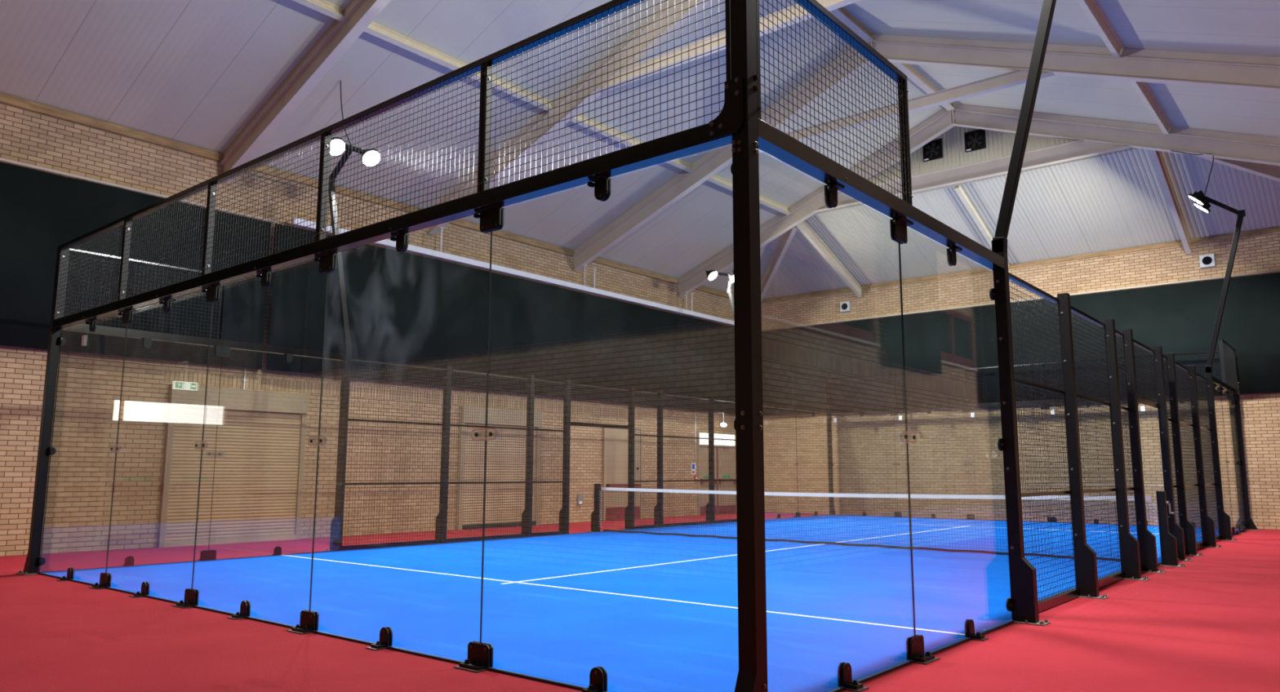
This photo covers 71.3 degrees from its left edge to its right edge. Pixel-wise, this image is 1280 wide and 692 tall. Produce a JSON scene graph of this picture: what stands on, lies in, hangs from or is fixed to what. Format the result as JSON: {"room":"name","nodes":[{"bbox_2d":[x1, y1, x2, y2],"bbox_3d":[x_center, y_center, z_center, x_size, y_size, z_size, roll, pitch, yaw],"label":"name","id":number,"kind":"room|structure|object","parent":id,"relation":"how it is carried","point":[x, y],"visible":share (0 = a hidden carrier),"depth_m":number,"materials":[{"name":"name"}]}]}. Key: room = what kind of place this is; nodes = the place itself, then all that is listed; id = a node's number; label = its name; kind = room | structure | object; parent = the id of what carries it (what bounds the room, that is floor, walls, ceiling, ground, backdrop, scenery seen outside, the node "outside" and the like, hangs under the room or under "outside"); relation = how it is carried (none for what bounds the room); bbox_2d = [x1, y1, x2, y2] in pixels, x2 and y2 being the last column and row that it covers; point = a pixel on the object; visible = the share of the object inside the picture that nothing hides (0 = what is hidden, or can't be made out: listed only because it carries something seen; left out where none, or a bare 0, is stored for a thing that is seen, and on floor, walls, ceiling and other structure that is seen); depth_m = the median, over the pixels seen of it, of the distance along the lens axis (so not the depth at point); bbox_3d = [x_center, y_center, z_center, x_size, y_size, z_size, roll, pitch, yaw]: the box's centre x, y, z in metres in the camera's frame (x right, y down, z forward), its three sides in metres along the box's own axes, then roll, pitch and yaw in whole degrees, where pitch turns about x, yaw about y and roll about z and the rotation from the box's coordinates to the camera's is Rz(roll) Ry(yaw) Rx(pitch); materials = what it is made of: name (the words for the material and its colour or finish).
{"room":"sports hall","nodes":[
{"label":"sports hall","id":0,"kind":"room"},
{"bbox_2d":[0,102,735,556],"bbox_3d":[-4.496,0.443,18.947,0.300,6.850,26.000,-7,-10,39],"label":"wall","id":1,"kind":"structure","parent":0,"point":[79,499],"depth_m":15.51,"materials":[{"name":"beige brick"}]},
{"bbox_2d":[0,157,277,223],"bbox_3d":[-9.511,-2.752,12.912,0.164,0.056,8.900,-7,-10,39],"label":"rail","id":2,"kind":"object","parent":1,"relation":"attached to","point":[86,179],"visible":0.72,"depth_m":14.10,"materials":[{"name":"metal"}]},
{"bbox_2d":[0,162,271,369],"bbox_3d":[-9.483,-1.387,12.659,0.091,2.680,8.750,-7,-10,39],"label":"curtain","id":3,"kind":"object","parent":2,"relation":"hanging from","point":[41,212],"visible":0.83,"depth_m":13.96,"materials":[{"name":"green fabric"}]},
{"bbox_2d":[156,384,309,547],"bbox_3d":[-6.940,2.064,15.399,0.130,2.630,2.430,-7,-10,39],"label":"roller shutter door","id":4,"kind":"structure","parent":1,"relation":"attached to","point":[257,486],"depth_m":15.33,"materials":[{"name":"beige paint"}]},
{"bbox_2d":[219,0,391,183],"bbox_3d":[-1.038,-5.394,10.796,16.474,3.641,0.190,-7,-10,39],"label":"roof frame","id":5,"kind":"object","parent":1,"relation":"attached to","point":[358,15],"visible":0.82,"depth_m":14.22,"materials":[{"name":"beige paint"}]},
{"bbox_2d":[292,0,344,21],"bbox_3d":[-5.888,-5.264,11.916,0.158,0.204,4.270,-7,-10,39],"label":"ceiling light","id":6,"kind":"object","parent":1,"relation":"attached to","point":[323,6],"depth_m":13.30,"materials":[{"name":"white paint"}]},
{"bbox_2d":[0,93,733,297],"bbox_3d":[-4.353,-2.793,19.294,0.050,0.135,25.400,-7,-10,39],"label":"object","id":7,"kind":"structure","parent":1,"relation":"attached to","point":[5,99],"depth_m":16.18,"materials":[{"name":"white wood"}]},
{"bbox_2d":[364,22,553,112],"bbox_3d":[-3.050,-4.775,15.309,0.158,0.204,4.270,-7,-10,39],"label":"ceiling light","id":8,"kind":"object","parent":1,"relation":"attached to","point":[379,31],"depth_m":14.86,"materials":[{"name":"yellow paint"}]},
{"bbox_2d":[456,405,542,529],"bbox_3d":[-3.107,2.724,19.981,0.130,2.630,2.350,-7,-10,39],"label":"door","id":9,"kind":"structure","parent":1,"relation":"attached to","point":[495,464],"depth_m":19.86,"materials":[{"name":"beige paint"}]},
{"bbox_2d":[291,217,734,325],"bbox_3d":[-1.377,-1.695,22.287,0.100,0.657,15.600,-7,-10,39],"label":"track","id":10,"kind":"object","parent":1,"relation":"hanging from","point":[386,242],"visible":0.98,"depth_m":20.82,"materials":[{"name":"white metal"}]},
{"bbox_2d":[266,223,735,413],"bbox_3d":[-1.433,-0.009,22.221,0.070,2.680,16.300,-7,-10,39],"label":"curtain","id":11,"kind":"object","parent":10,"relation":"hanging from","point":[404,308],"visible":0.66,"depth_m":19.80,"materials":[{"name":"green fabric"}]},
{"bbox_2d":[602,426,642,520],"bbox_3d":[-0.431,3.293,23.189,0.100,2.420,1.520,-7,-10,39],"label":"door","id":12,"kind":"structure","parent":1,"relation":"in","point":[615,441],"depth_m":23.01,"materials":[{"name":"beige paint"}]},
{"bbox_2d":[428,0,861,235],"bbox_3d":[1.800,-4.904,14.188,16.474,3.641,0.190,-7,-10,39],"label":"roof frame","id":13,"kind":"object","parent":1,"relation":"attached to","point":[830,5],"visible":0.52,"depth_m":15.87,"materials":[{"name":"beige paint"}]},
{"bbox_2d":[696,431,737,515],"bbox_3d":[2.321,3.766,26.472,0.110,2.420,2.000,-7,-10,39],"label":"door","id":14,"kind":"structure","parent":1,"relation":"in","point":[700,443],"depth_m":26.51,"materials":[{"name":"beige paint"}]},
{"bbox_2d":[829,6,874,43],"bbox_3d":[3.223,-6.376,16.129,0.160,0.180,4.270,-7,-10,39],"label":"ceiling light","id":15,"kind":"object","parent":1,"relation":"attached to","point":[842,14],"depth_m":17.14,"materials":[{"name":"beige paint"}]},
{"bbox_2d":[891,62,955,111],"bbox_3d":[6.029,-5.892,19.483,0.160,0.180,4.170,-7,-10,39],"label":"batten","id":16,"kind":"structure","parent":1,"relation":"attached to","point":[909,71],"depth_m":19.59,"materials":[{"name":"beige paint"}]},
{"bbox_2d":[572,34,1279,271],"bbox_3d":[4.638,-4.415,17.581,16.474,3.641,0.190,-7,-10,39],"label":"roof frame","id":17,"kind":"object","parent":1,"relation":"attached to","point":[1215,70],"visible":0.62,"depth_m":16.46,"materials":[{"name":"beige paint"}]},
{"bbox_2d":[676,103,1279,297],"bbox_3d":[7.412,-3.937,20.897,16.474,3.641,0.190,-7,-10,39],"label":"roof frame","id":18,"kind":"object","parent":1,"relation":"attached to","point":[1091,136],"visible":0.93,"depth_m":19.91,"materials":[{"name":"beige paint"}]},
{"bbox_2d":[0,0,1279,299],"bbox_3d":[1.929,-5.199,14.386,16.350,3.268,25.400,-7,-10,39],"label":"ceiling","id":19,"kind":"structure","parent":0,"point":[194,73],"depth_m":16.70,"materials":[{"name":"white metal"}]},
{"bbox_2d":[571,113,693,173],"bbox_3d":[-0.212,-4.286,18.701,0.158,0.204,4.270,-7,-10,39],"label":"ceiling light","id":20,"kind":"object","parent":19,"relation":"attached to","point":[677,162],"depth_m":18.33,"materials":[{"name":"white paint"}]},
{"bbox_2d":[706,174,790,215],"bbox_3d":[2.594,-3.803,22.056,0.158,0.204,4.170,-7,-10,39],"label":"roof purlin","id":21,"kind":"structure","parent":19,"relation":"attached to","point":[716,180],"depth_m":22.63,"materials":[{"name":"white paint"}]},
{"bbox_2d":[760,226,797,302],"bbox_3d":[3.982,-2.351,26.411,0.120,1.544,4.848,1,-8,-5],"label":"rafter","id":22,"kind":"object","parent":19,"relation":"attached to","point":[789,234],"visible":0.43,"depth_m":25.98,"materials":[{"name":"beige paint"}]},
{"bbox_2d":[954,185,1008,267],"bbox_3d":[8.742,-2.969,22.708,0.120,1.422,3.539,-7,-10,39],"label":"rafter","id":23,"kind":"object","parent":19,"relation":"attached to","point":[957,188],"visible":0.79,"depth_m":22.20,"materials":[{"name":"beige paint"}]},
{"bbox_2d":[1076,0,1124,57],"bbox_3d":[6.574,-5.099,13.142,0.158,0.204,4.270,-7,-10,39],"label":"batten","id":24,"kind":"structure","parent":19,"relation":"attached to","point":[1091,8],"depth_m":13.86,"materials":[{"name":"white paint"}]},
{"bbox_2d":[1128,80,1172,134],"bbox_3d":[9.380,-4.615,16.496,0.158,0.204,4.170,-7,-10,39],"label":"batten","id":25,"kind":"structure","parent":19,"relation":"attached to","point":[1142,89],"depth_m":16.84,"materials":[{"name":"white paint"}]},
{"bbox_2d":[1192,155,1279,182],"bbox_3d":[13.633,-3.453,18.497,4.848,1.544,0.120,1,-8,-5],"label":"rafter","id":26,"kind":"object","parent":19,"relation":"attached to","point":[1269,171],"visible":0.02,"depth_m":18.43,"materials":[{"name":"beige paint"}]},
{"bbox_2d":[0,511,1279,691],"bbox_3d":[1.908,3.200,13.192,16.950,0.200,26.000,-7,-10,39],"label":"floor","id":27,"kind":"structure","parent":0,"point":[1211,623],"depth_m":6.37,"materials":[{"name":"red carpet"}]},
{"bbox_2d":[16,245,69,575],"bbox_3d":[-7.243,0.739,10.954,0.312,4.000,0.295,-7,-10,39],"label":"post","id":28,"kind":"object","parent":27,"relation":"on","point":[33,562],"visible":0.77,"depth_m":10.80,"materials":[{"name":"metal"}]},
{"bbox_2d":[39,320,126,583],"bbox_3d":[-6.421,1.159,10.167,1.997,2.952,0.135,-7,-10,39],"label":"glass panel","id":29,"kind":"object","parent":27,"relation":"on","point":[70,572],"visible":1,"depth_m":10.40,"materials":[{"name":"glass"}]},
{"bbox_2d":[39,329,231,572],"bbox_3d":[-6.518,1.372,11.669,0.135,2.952,2.126,-7,-10,39],"label":"glass panel","id":30,"kind":"object","parent":27,"relation":"on","point":[220,351],"visible":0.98,"depth_m":12.14,"materials":[{"name":"glass"}]},
{"bbox_2d":[61,323,346,360],"bbox_3d":[-5.941,-0.041,12.585,0.106,0.110,3.949,-7,-10,39],"label":"beam","id":31,"kind":"structure","parent":30,"relation":"on","point":[100,330],"depth_m":12.36,"materials":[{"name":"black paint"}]},
{"bbox_2d":[62,248,225,339],"bbox_3d":[-6.575,-0.662,11.926,0.079,0.948,1.998,-7,-10,39],"label":"mesh panel","id":32,"kind":"object","parent":31,"relation":"on","point":[221,304],"visible":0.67,"depth_m":12.04,"materials":[{"name":"metal"}]},
{"bbox_2d":[88,298,212,601],"bbox_3d":[-4.930,0.988,8.944,2.126,2.952,0.135,-7,-10,39],"label":"glass panel","id":33,"kind":"object","parent":27,"relation":"on","point":[127,315],"visible":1,"depth_m":9.38,"materials":[{"name":"glass"}]},
{"bbox_2d":[172,271,327,619],"bbox_3d":[-3.390,0.812,7.681,2.126,2.952,0.135,-7,-10,39],"label":"glass panel","id":34,"kind":"object","parent":27,"relation":"on","point":[191,596],"visible":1,"depth_m":8.10,"materials":[{"name":"glass"}]},
{"bbox_2d":[52,124,732,328],"bbox_3d":[-3.343,-0.708,7.847,9.998,0.110,0.106,-7,-10,39],"label":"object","id":35,"kind":"structure","parent":34,"relation":"on","point":[695,140],"depth_m":6.13,"materials":[{"name":"black paint"}]},
{"bbox_2d":[53,216,125,319],"bbox_3d":[-6.433,-0.874,10.435,1.998,0.948,0.079,-7,-10,39],"label":"mesh panel","id":36,"kind":"object","parent":35,"relation":"on","point":[95,233],"visible":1,"depth_m":10.46,"materials":[{"name":"metal"}]},
{"bbox_2d":[118,178,209,300],"bbox_3d":[-4.893,-1.050,9.171,1.998,0.948,0.079,-7,-10,39],"label":"mesh panel","id":37,"kind":"object","parent":35,"relation":"on","point":[198,188],"visible":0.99,"depth_m":9.18,"materials":[{"name":"metal"}]},
{"bbox_2d":[203,128,323,275],"bbox_3d":[-3.352,-1.226,7.908,1.998,0.948,0.079,-7,-10,39],"label":"mesh panel","id":38,"kind":"object","parent":35,"relation":"on","point":[317,135],"visible":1,"depth_m":7.90,"materials":[{"name":"metal"}]},
{"bbox_2d":[317,57,484,240],"bbox_3d":[-1.812,-1.402,6.645,1.998,0.948,0.079,-7,-10,39],"label":"mesh panel","id":39,"kind":"object","parent":35,"relation":"on","point":[477,66],"visible":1,"depth_m":6.60,"materials":[{"name":"metal"}]},
{"bbox_2d":[480,0,731,191],"bbox_3d":[-0.271,-1.577,5.381,1.998,0.948,0.079,-7,-10,39],"label":"mesh panel","id":40,"kind":"object","parent":35,"relation":"on","point":[613,6],"visible":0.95,"depth_m":5.44,"materials":[{"name":"black metal"}]},
{"bbox_2d":[324,137,380,551],"bbox_3d":[-4.932,-0.062,14.400,0.880,6.566,0.990,-7,-10,39],"label":"floodlight mast","id":41,"kind":"object","parent":27,"relation":"on","point":[336,526],"visible":0.94,"depth_m":14.08,"materials":[{"name":"metal"}]},
{"bbox_2d":[286,232,490,650],"bbox_3d":[-1.849,0.637,6.418,2.126,2.952,0.135,-7,-10,39],"label":"glass panel","id":42,"kind":"object","parent":27,"relation":"on","point":[308,622],"visible":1,"depth_m":6.83,"materials":[{"name":"glass"}]},
{"bbox_2d":[435,365,452,542],"bbox_3d":[-3.430,1.868,15.488,0.280,3.060,0.180,-7,-10,39],"label":"fence post","id":43,"kind":"object","parent":27,"relation":"on","point":[442,533],"visible":0.97,"depth_m":15.40,"materials":[{"name":"metal"}]},
{"bbox_2d":[342,358,448,550],"bbox_3d":[-3.975,1.772,14.647,0.070,2.990,1.905,-7,-10,39],"label":"mesh panel","id":44,"kind":"object","parent":43,"relation":"attached to","point":[380,544],"visible":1,"depth_m":14.58,"materials":[{"name":"black metal"}]},
{"bbox_2d":[521,375,534,537],"bbox_3d":[-2.154,2.087,17.013,0.280,3.060,0.180,-7,-10,39],"label":"fence post","id":45,"kind":"object","parent":27,"relation":"on","point":[529,460],"visible":0.98,"depth_m":16.92,"materials":[{"name":"metal"}]},
{"bbox_2d":[446,369,531,542],"bbox_3d":[-2.700,1.992,16.172,0.070,2.990,1.905,-7,-10,39],"label":"mesh panel","id":46,"kind":"object","parent":45,"relation":"attached to","point":[524,535],"visible":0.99,"depth_m":16.14,"materials":[{"name":"black metal"}]},
{"bbox_2d":[531,378,567,536],"bbox_3d":[-1.743,2.157,17.315,0.070,2.990,0.905,-7,-10,39],"label":"mesh panel","id":47,"kind":"object","parent":45,"relation":"attached to","point":[560,532],"visible":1,"depth_m":17.31,"materials":[{"name":"black metal"}]},
{"bbox_2d":[453,175,610,691],"bbox_3d":[-0.309,0.461,5.154,2.126,2.952,0.135,-7,-10,39],"label":"glass panel","id":48,"kind":"object","parent":27,"relation":"on","point":[480,655],"visible":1,"depth_m":5.58,"materials":[{"name":"glass"}]},
{"bbox_2d":[559,379,570,533],"bbox_3d":[-1.516,2.197,17.776,0.280,3.060,0.180,-7,-10,39],"label":"fence post","id":49,"kind":"object","parent":27,"relation":"on","point":[566,424],"visible":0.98,"depth_m":17.68,"materials":[{"name":"metal"}]},
{"bbox_2d":[570,382,631,429],"bbox_3d":[-0.784,1.267,18.608,0.070,0.860,1.885,-7,-10,39],"label":"mesh panel","id":50,"kind":"object","parent":49,"relation":"attached to","point":[572,424],"visible":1,"depth_m":18.58,"materials":[{"name":"black metal"}]},
{"bbox_2d":[621,386,635,529],"bbox_3d":[-0.241,2.417,19.300,0.280,3.060,0.180,-7,-10,39],"label":"fence post","id":51,"kind":"object","parent":27,"relation":"on","point":[631,432],"visible":0.98,"depth_m":19.20,"materials":[{"name":"metal"}]},
{"bbox_2d":[36,515,1247,691],"bbox_3d":[3.061,3.364,15.090,10.040,0.016,20.040,-7,-10,39],"label":"turf","id":52,"kind":"object","parent":27,"relation":"on","point":[659,613],"visible":0.74,"depth_m":8.78,"materials":[{"name":"blue carpet"}]},
{"bbox_2d":[653,390,662,527],"bbox_3d":[0.397,2.527,20.063,0.280,3.060,0.180,-7,-10,39],"label":"fence post","id":53,"kind":"object","parent":27,"relation":"on","point":[660,428],"visible":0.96,"depth_m":19.97,"materials":[{"name":"metal"}]},
{"bbox_2d":[634,390,661,528],"bbox_3d":[0.170,2.486,19.602,0.070,2.990,0.905,-7,-10,39],"label":"mesh panel","id":54,"kind":"object","parent":53,"relation":"attached to","point":[655,525],"visible":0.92,"depth_m":19.61,"materials":[{"name":"black metal"}]},
{"bbox_2d":[706,395,715,523],"bbox_3d":[1.672,2.747,21.587,0.280,3.060,0.180,-7,-10,39],"label":"fence post","id":55,"kind":"object","parent":27,"relation":"on","point":[711,456],"visible":0.83,"depth_m":21.51,"materials":[{"name":"metal"}]},
{"bbox_2d":[662,393,712,527],"bbox_3d":[1.127,2.651,20.746,0.070,2.990,1.905,-7,-10,39],"label":"mesh panel","id":56,"kind":"object","parent":55,"relation":"attached to","point":[704,522],"visible":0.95,"depth_m":20.73,"materials":[{"name":"black metal"}]},
{"bbox_2d":[713,399,737,523],"bbox_3d":[2.402,2.871,22.270,0.070,2.990,1.905,-7,-10,39],"label":"mesh panel","id":57,"kind":"object","parent":55,"relation":"attached to","point":[728,520],"visible":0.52,"depth_m":21.91,"materials":[{"name":"black metal"}]},
{"bbox_2d":[709,0,768,691],"bbox_3d":[0.489,-0.158,4.508,0.295,4.000,0.312,-7,-10,39],"label":"post","id":58,"kind":"object","parent":27,"relation":"on","point":[738,117],"visible":1,"depth_m":4.46,"materials":[{"name":"metal"}]},
{"bbox_2d":[826,377,837,515],"bbox_3d":[5.643,2.942,26.232,0.295,4.000,0.312,-7,-10,39],"label":"post","id":59,"kind":"object","parent":27,"relation":"on","point":[830,464],"visible":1,"depth_m":26.15,"materials":[{"name":"metal"}]},
{"bbox_2d":[824,183,939,691],"bbox_3d":[1.250,0.485,5.299,0.135,2.952,2.126,-7,-10,39],"label":"glass panel","id":60,"kind":"object","parent":27,"relation":"on","point":[915,643],"visible":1,"depth_m":5.84,"materials":[{"name":"glass"}]},
{"bbox_2d":[758,118,1004,271],"bbox_3d":[1.843,-0.930,6.202,0.106,0.110,3.949,-7,-10,39],"label":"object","id":61,"kind":"structure","parent":60,"relation":"on","point":[772,141],"depth_m":5.65,"materials":[{"name":"black paint"}]},
{"bbox_2d":[755,0,912,205],"bbox_3d":[1.235,-1.554,5.521,0.079,0.948,1.998,-7,-10,39],"label":"mesh panel","id":62,"kind":"object","parent":61,"relation":"on","point":[813,7],"visible":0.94,"depth_m":5.54,"materials":[{"name":"metal"}]},
{"bbox_2d":[899,241,988,641],"bbox_3d":[2.485,0.698,6.774,0.135,2.952,1.997,-7,-10,39],"label":"glass panel","id":63,"kind":"object","parent":27,"relation":"on","point":[951,252],"visible":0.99,"depth_m":6.59,"materials":[{"name":"glass"}]},
{"bbox_2d":[961,404,1051,520],"bbox_3d":[9.419,3.020,22.993,2.126,2.952,0.135,-7,-10,39],"label":"glass panel","id":64,"kind":"object","parent":27,"relation":"on","point":[964,410],"visible":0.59,"depth_m":23.58,"materials":[{"name":"glass"}]},
{"bbox_2d":[829,391,1233,413],"bbox_3d":[9.480,1.502,23.175,9.998,0.110,0.106,-7,-10,39],"label":"beam","id":65,"kind":"structure","parent":64,"relation":"on","point":[987,404],"depth_m":24.09,"materials":[{"name":"black metal"}]},
{"bbox_2d":[893,368,965,407],"bbox_3d":[7.951,1.163,24.525,1.998,0.948,0.079,-7,-10,39],"label":"mesh panel","id":66,"kind":"object","parent":65,"relation":"on","point":[962,370],"visible":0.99,"depth_m":24.56,"materials":[{"name":"metal"}]},
{"bbox_2d":[964,363,1044,404],"bbox_3d":[9.491,0.988,23.261,1.998,0.948,0.079,-7,-10,39],"label":"mesh panel","id":67,"kind":"object","parent":65,"relation":"on","point":[1015,366],"visible":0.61,"depth_m":23.57,"materials":[{"name":"metal"}]},
{"bbox_2d":[989,0,1056,626],"bbox_3d":[3.417,-1.015,7.553,0.880,6.566,0.990,-7,-10,39],"label":"floodlight mast","id":68,"kind":"object","parent":27,"relation":"on","point":[1023,603],"visible":0.98,"depth_m":7.59,"materials":[{"name":"metal"}]},
{"bbox_2d":[1057,293,1108,599],"bbox_3d":[4.458,0.967,9.020,0.280,3.060,0.180,-7,-10,39],"label":"fence post","id":69,"kind":"object","parent":27,"relation":"on","point":[1086,561],"visible":0.98,"depth_m":8.99,"materials":[{"name":"metal"}]},
{"bbox_2d":[1008,272,1079,612],"bbox_3d":[3.727,0.893,8.330,0.070,2.990,1.905,-7,-10,39],"label":"mesh panel","id":70,"kind":"object","parent":69,"relation":"attached to","point":[1046,603],"visible":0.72,"depth_m":8.43,"materials":[{"name":"black metal"}]},
{"bbox_2d":[1056,303,1124,588],"bbox_3d":[5.003,1.112,9.855,0.070,2.990,1.905,-7,-10,39],"label":"mesh panel","id":71,"kind":"object","parent":69,"relation":"attached to","point":[1113,577],"visible":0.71,"depth_m":9.98,"materials":[{"name":"black metal"}]},
{"bbox_2d":[1103,318,1149,581],"bbox_3d":[5.733,1.187,10.545,0.280,3.060,0.180,-7,-10,39],"label":"fence post","id":72,"kind":"object","parent":27,"relation":"on","point":[1130,548],"visible":0.98,"depth_m":10.52,"materials":[{"name":"metal"}]},
{"bbox_2d":[1102,328,1142,571],"bbox_3d":[5.960,1.277,10.998,0.070,2.990,0.905,-7,-10,39],"label":"mesh panel","id":73,"kind":"object","parent":72,"relation":"attached to","point":[1125,410],"visible":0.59,"depth_m":11.20,"materials":[{"name":"black metal"}]},
{"bbox_2d":[1122,328,1165,573],"bbox_3d":[6.371,1.297,11.307,0.280,3.060,0.180,-7,-10,39],"label":"fence post","id":74,"kind":"object","parent":27,"relation":"on","point":[1147,540],"visible":0.98,"depth_m":11.28,"materials":[{"name":"metal"}]},
{"bbox_2d":[1121,337,1159,408],"bbox_3d":[6.919,0.388,12.292,0.070,0.860,1.885,-7,-10,39],"label":"mesh panel","id":75,"kind":"object","parent":74,"relation":"attached to","point":[1136,344],"visible":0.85,"depth_m":12.44,"materials":[{"name":"black metal"}]},
{"bbox_2d":[1155,491,1185,567],"bbox_3d":[7.056,2.431,11.882,0.270,0.980,0.180,-7,-10,39],"label":"net post","id":76,"kind":"object","parent":27,"relation":"on","point":[1168,544],"visible":1,"depth_m":11.86,"materials":[{"name":"metal"}]},
{"bbox_2d":[599,487,1160,561],"bbox_3d":[3.062,2.913,15.154,10.153,0.894,0.012,-7,-10,39],"label":"net","id":77,"kind":"object","parent":76,"relation":"attached to","point":[725,492],"visible":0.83,"depth_m":14.66,"materials":[{"name":"black fabric"}]},
{"bbox_2d":[1152,346,1192,561],"bbox_3d":[7.646,1.517,12.832,0.280,3.060,0.180,-7,-10,39],"label":"fence post","id":78,"kind":"object","parent":27,"relation":"on","point":[1175,529],"visible":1,"depth_m":12.84,"materials":[{"name":"metal"}]},
{"bbox_2d":[1151,353,1180,526],"bbox_3d":[7.873,1.607,13.286,0.070,2.990,0.905,-7,-10,39],"label":"mesh panel","id":79,"kind":"object","parent":78,"relation":"attached to","point":[1164,357],"visible":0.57,"depth_m":13.53,"materials":[{"name":"black metal"}]},
{"bbox_2d":[1165,353,1203,556],"bbox_3d":[8.284,1.627,13.595,0.280,3.060,0.180,-7,-10,39],"label":"fence post","id":80,"kind":"object","parent":27,"relation":"on","point":[1189,535],"visible":1,"depth_m":13.57,"materials":[{"name":"metal"}]},
{"bbox_2d":[1164,360,1204,549],"bbox_3d":[8.829,1.772,14.429,0.070,2.990,1.905,-7,-10,39],"label":"mesh panel","id":81,"kind":"object","parent":80,"relation":"attached to","point":[1200,544],"visible":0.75,"depth_m":14.68,"materials":[{"name":"black metal"}]},
{"bbox_2d":[1187,364,1222,547],"bbox_3d":[9.560,1.846,15.119,0.280,3.060,0.180,-7,-10,39],"label":"fence post","id":82,"kind":"object","parent":27,"relation":"on","point":[1207,525],"visible":0.99,"depth_m":15.09,"materials":[{"name":"metal"}]},
{"bbox_2d":[1195,373,1222,542],"bbox_3d":[10.105,1.992,15.954,0.070,2.990,1.905,-7,-10,39],"label":"mesh panel","id":83,"kind":"object","parent":82,"relation":"attached to","point":[1210,483],"visible":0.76,"depth_m":16.24,"materials":[{"name":"black metal"}]},
{"bbox_2d":[1187,190,1245,541],"bbox_3d":[11.070,0.304,16.701,0.880,6.566,0.990,-7,-10,39],"label":"floodlight mast","id":84,"kind":"object","parent":27,"relation":"on","point":[1202,202],"visible":0.98,"depth_m":16.83,"materials":[{"name":"metal"}]},
{"bbox_2d":[1205,385,1240,537],"bbox_3d":[11.454,2.243,17.497,0.135,2.952,2.126,-7,-10,39],"label":"glass panel","id":85,"kind":"object","parent":27,"relation":"on","point":[1218,393],"visible":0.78,"depth_m":17.86,"materials":[{"name":"glass"}]},
{"bbox_2d":[1212,376,1238,395],"bbox_3d":[12.078,0.834,18.437,0.106,0.110,3.949,-7,-10,39],"label":"beam","id":86,"kind":"structure","parent":85,"relation":"on","point":[1220,384],"depth_m":18.25,"materials":[{"name":"black metal"}]},
{"bbox_2d":[1218,338,1238,390],"bbox_3d":[12.714,0.424,19.244,0.079,0.948,1.998,-7,-10,39],"label":"mesh panel","id":87,"kind":"object","parent":86,"relation":"on","point":[1232,366],"visible":1,"depth_m":18.98,"materials":[{"name":"metal"}]},
{"bbox_2d":[1221,390,1246,533],"bbox_3d":[12.688,2.456,18.972,0.135,2.952,1.997,-7,-10,39],"label":"glass panel","id":88,"kind":"object","parent":27,"relation":"on","point":[1228,410],"visible":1,"depth_m":18.96,"materials":[{"name":"glass"}]},
{"bbox_2d":[1229,350,1260,530],"bbox_3d":[13.375,2.044,19.786,0.312,4.000,0.295,-7,-10,39],"label":"post","id":89,"kind":"object","parent":27,"relation":"on","point":[1249,523],"visible":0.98,"depth_m":19.73,"materials":[{"name":"metal"}]},
{"bbox_2d":[813,126,1141,215],"bbox_3d":[7.825,-4.805,21.522,9.350,1.870,0.112,-7,-10,39],"label":"wall","id":90,"kind":"structure","parent":0,"point":[998,144],"depth_m":21.45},
{"bbox_2d":[964,128,986,152],"bbox_3d":[7.999,-4.907,21.281,0.480,0.480,0.056,-7,-10,39],"label":"fan","id":91,"kind":"object","parent":90,"relation":"attached to","point":[975,140],"visible":0.98,"depth_m":21.28,"materials":[{"name":"black plastic"}]},
{"bbox_2d":[760,231,1279,529],"bbox_3d":[10.112,1.123,23.485,16.350,6.850,0.300,-7,-10,39],"label":"wall","id":92,"kind":"structure","parent":0,"point":[865,449],"depth_m":24.17,"materials":[{"name":"beige brick"}]},
{"bbox_2d":[795,221,862,297],"bbox_3d":[5.323,-2.542,25.192,0.110,1.778,4.083,-7,-10,39],"label":"rafter","id":93,"kind":"object","parent":92,"relation":"attached to","point":[806,231],"visible":0.95,"depth_m":25.21,"materials":[{"name":"beige paint"}]},
{"bbox_2d":[761,305,999,413],"bbox_3d":[6.721,0.554,26.029,7.294,2.683,0.085,-7,-10,39],"label":"curtain","id":94,"kind":"object","parent":92,"relation":"hanging from","point":[964,338],"depth_m":25.71,"materials":[{"name":"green fabric"}]},
{"bbox_2d":[760,226,1279,303],"bbox_3d":[10.008,-2.131,23.811,16.250,0.105,0.050,-7,-10,39],"label":"trim","id":95,"kind":"structure","parent":92,"relation":"attached to","point":[1276,229],"depth_m":23.23,"materials":[{"name":"beige wood"}]},
{"bbox_2d":[761,269,1279,331],"bbox_3d":[10.049,-1.224,23.576,15.950,0.104,0.168,-7,-10,39],"label":"rail","id":96,"kind":"object","parent":92,"relation":"attached to","point":[1277,270],"visible":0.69,"depth_m":22.95,"materials":[{"name":"metal"}]},
{"bbox_2d":[1010,299,1063,401],"bbox_3d":[10.290,0.111,23.107,1.163,2.595,0.085,-7,-10,39],"label":"curtain","id":97,"kind":"object","parent":96,"relation":"hanging from","point":[1020,304],"depth_m":23.15,"materials":[{"name":"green fabric"}]},
{"bbox_2d":[1212,272,1279,394],"bbox_3d":[13.777,-0.251,20.242,1.439,2.681,0.085,-7,-10,39],"label":"curtain","id":98,"kind":"object","parent":96,"relation":"hanging from","point":[1251,320],"depth_m":20.13,"materials":[{"name":"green fabric"}]},
{"bbox_2d":[1070,279,1224,391],"bbox_3d":[12.249,-0.137,21.504,3.311,2.558,0.085,-7,-10,39],"label":"curtain","id":99,"kind":"object","parent":92,"relation":"hanging from","point":[1179,318],"depth_m":21.28,"materials":[{"name":"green fabric"}]},
{"bbox_2d":[1148,150,1191,254],"bbox_3d":[11.824,-3.284,19.861,0.110,1.778,4.083,-7,-10,39],"label":"rafter","id":100,"kind":"object","parent":92,"relation":"attached to","point":[1155,155],"visible":1,"depth_m":19.79,"materials":[{"name":"beige paint"}]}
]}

